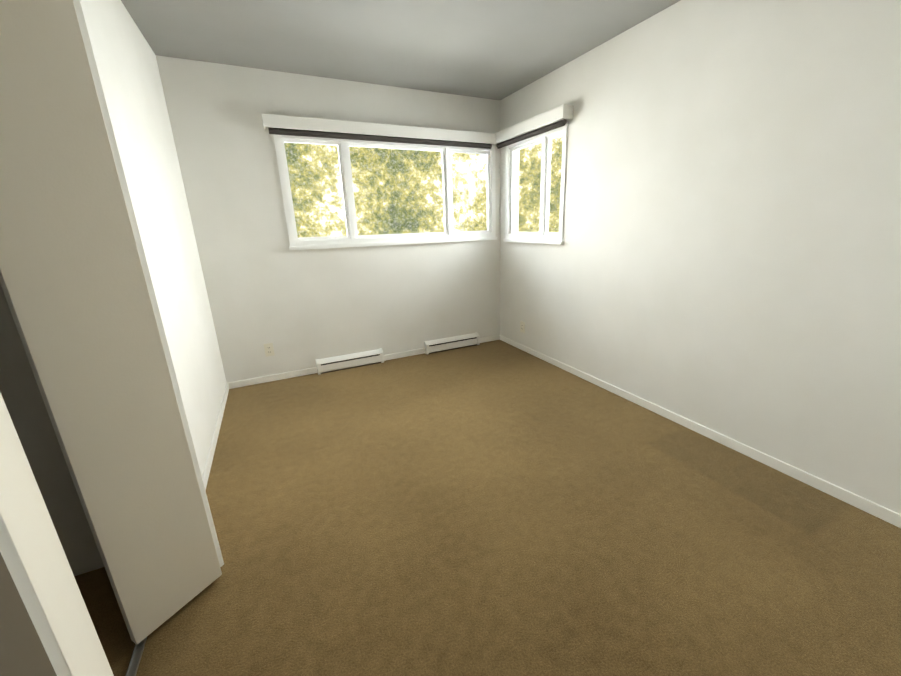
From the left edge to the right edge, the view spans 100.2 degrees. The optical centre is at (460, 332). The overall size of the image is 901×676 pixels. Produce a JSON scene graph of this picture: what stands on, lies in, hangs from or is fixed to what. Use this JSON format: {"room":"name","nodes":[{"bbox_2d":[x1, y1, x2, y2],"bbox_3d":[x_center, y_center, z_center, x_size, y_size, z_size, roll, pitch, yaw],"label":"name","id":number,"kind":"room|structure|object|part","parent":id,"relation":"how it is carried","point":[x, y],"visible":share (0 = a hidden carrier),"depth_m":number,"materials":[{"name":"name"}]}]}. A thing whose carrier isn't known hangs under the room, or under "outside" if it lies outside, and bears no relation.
{"room":"empty bedroom","nodes":[
{"label":"empty bedroom","id":0,"kind":"room"},
{"bbox_2d":[0,0,226,575],"bbox_3d":[-1.190,-0.209,1.107,0.150,2.440,4.000,-9,18,-25],"label":"wall","id":1,"kind":"structure","parent":0,"point":[127,65],"depth_m":1.76,"materials":[{"name":"paint"}]},
{"bbox_2d":[202,383,228,490],"bbox_3d":[-1.081,0.925,1.465,0.011,0.058,3.989,-9,18,-25],"label":"baseboard","id":2,"kind":"structure","parent":1,"relation":"attached to","point":[206,473],"depth_m":2.34,"materials":[{"name":"white wood"}]},
{"bbox_2d":[156,55,499,382],"bbox_3d":[-0.830,-0.909,3.504,3.020,2.440,0.150,-9,18,-25],"label":"wall","id":3,"kind":"structure","parent":0,"point":[298,309],"depth_m":3.19,"materials":[{"name":"paint"}]},
{"bbox_2d":[264,343,274,356],"bbox_3d":[-1.663,0.151,3.271,0.070,0.114,0.010,-9,18,-25],"label":"electrical outlet","id":4,"kind":"object","parent":3,"relation":"attached to","point":[269,349],"visible":1,"depth_m":3.27,"materials":[{"name":"beige plastic"}]},
{"bbox_2d":[228,335,499,388],"bbox_3d":[-0.760,0.254,3.763,2.720,0.058,0.011,-9,18,-25],"label":"baseboard","id":5,"kind":"structure","parent":3,"relation":"attached to","point":[264,379],"depth_m":3.42,"materials":[{"name":"white wood"}]},
{"bbox_2d":[262,113,495,148],"bbox_3d":[-0.583,-1.724,3.272,2.032,0.130,0.086,-9,18,-25],"label":"valance","id":6,"kind":"object","parent":3,"relation":"attached to","point":[304,126],"visible":0.96,"depth_m":3.16,"materials":[{"name":"white wood"}]},
{"bbox_2d":[273,134,496,249],"bbox_3d":[-0.554,-1.283,3.487,2.030,0.908,0.108,-9,18,-25],"label":"window","id":7,"kind":"structure","parent":3,"relation":"in","point":[352,238],"depth_m":3.39,"materials":[{"name":"white"}]},
{"bbox_2d":[121,0,680,99],"bbox_3d":[-0.269,-1.587,1.206,3.750,0.100,4.300,-9,18,-25],"label":"ceiling","id":8,"kind":"structure","parent":0,"point":[495,49],"depth_m":2.36,"materials":[{"name":"paint"}]},
{"bbox_2d":[74,340,900,675],"bbox_3d":[-0.197,0.834,1.903,3.750,0.060,4.300,-9,18,-25],"label":"floor","id":9,"kind":"structure","parent":0,"point":[494,508],"depth_m":1.55,"materials":[{"name":"carpet"}]},
{"bbox_2d":[126,637,146,675],"bbox_3d":[-0.932,1.076,1.011,0.024,0.010,1.396,-9,18,-25],"label":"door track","id":10,"kind":"structure","parent":9,"relation":"on","point":[133,666],"depth_m":1.19,"materials":[{"name":"silver metal"}]},
{"bbox_2d":[315,348,383,374],"bbox_3d":[-1.046,0.273,3.595,0.620,0.134,0.060,-9,18,-25],"label":"heater","id":11,"kind":"object","parent":9,"relation":"on","point":[337,363],"visible":1,"depth_m":3.57,"materials":[{"name":"white metal"}]},
{"bbox_2d":[424,332,479,353],"bbox_3d":[-0.084,0.114,4.047,0.630,0.134,0.060,-9,18,-25],"label":"heater","id":12,"kind":"object","parent":9,"relation":"on","point":[448,343],"visible":1,"depth_m":4.02,"materials":[{"name":"white metal"}]},
{"bbox_2d":[500,0,900,513],"bbox_3d":[1.412,-0.615,2.251,0.150,2.440,4.150,-9,18,-25],"label":"wall","id":13,"kind":"structure","parent":0,"point":[724,259],"depth_m":1.97,"materials":[{"name":"paint"}]},
{"bbox_2d":[520,321,524,332],"bbox_3d":[0.640,-0.057,3.898,0.010,0.114,0.070,-9,18,-25],"label":"electrical outlet","id":14,"kind":"object","parent":13,"relation":"attached to","point":[522,326],"visible":1,"depth_m":3.89,"materials":[{"name":"beige plastic"}]},
{"bbox_2d":[494,104,572,148],"bbox_3d":[0.587,-1.777,3.306,0.099,0.135,1.039,-9,18,-25],"label":"valance","id":15,"kind":"object","parent":13,"relation":"attached to","point":[564,112],"visible":0.88,"depth_m":3.15,"materials":[{"name":"white wood"}]},
{"bbox_2d":[503,122,567,244],"bbox_3d":[0.681,-1.298,3.447,0.108,0.928,0.890,-9,18,-25],"label":"window","id":16,"kind":"structure","parent":13,"relation":"in","point":[543,235],"depth_m":3.37,"materials":[{"name":"white"}]},
{"bbox_2d":[500,335,900,527],"bbox_3d":[1.343,0.524,2.606,0.011,0.058,3.989,-9,18,-25],"label":"baseboard","id":17,"kind":"structure","parent":13,"relation":"attached to","point":[867,506],"depth_m":2.11,"materials":[{"name":"white wood"}]},
{"bbox_3d":[-0.991,-0.891,0.445,0.048,0.014,1.396,-9,18,-25],"label":"rail","id":18,"kind":"object","parent":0,"visible":0},
{"bbox_2d":[0,392,113,675],"bbox_3d":[-0.804,0.171,0.444,0.272,2.025,0.605,-17,22,-42],"label":"door","id":19,"kind":"structure","parent":18,"relation":"hanging from","point":[32,552],"depth_m":0.67,"materials":[{"name":"beige paint"}]},
{"bbox_3d":[-0.719,0.194,0.356,0.177,2.025,0.316,-9,18,-25],"label":"near bifold door panel","id":20,"kind":"part","parent":19,"relation":"part of","materials":[{"name":"white wood"}]},
{"bbox_2d":[0,0,223,644],"bbox_3d":[-1.154,-0.019,1.141,0.330,2.025,0.314,6,18,25],"label":"door","id":21,"kind":"structure","parent":18,"relation":"hanging from","point":[73,283],"depth_m":1.04,"materials":[{"name":"beige paint"}]},
{"bbox_3d":[-1.113,-0.055,1.262,0.293,2.025,0.033,5,17,22],"label":"far bifold door panel","id":22,"kind":"part","parent":21,"relation":"part of","materials":[{"name":"white wood"}]},
{"label":"outside","id":23,"kind":"structure","parent":0,"visible":0},
{"bbox_2d":[284,136,562,237],"bbox_3d":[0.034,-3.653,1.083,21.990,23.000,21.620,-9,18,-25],"label":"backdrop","id":24,"kind":"structure","parent":23,"point":[363,227],"depth_m":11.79,"materials":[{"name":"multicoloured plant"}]}
]}

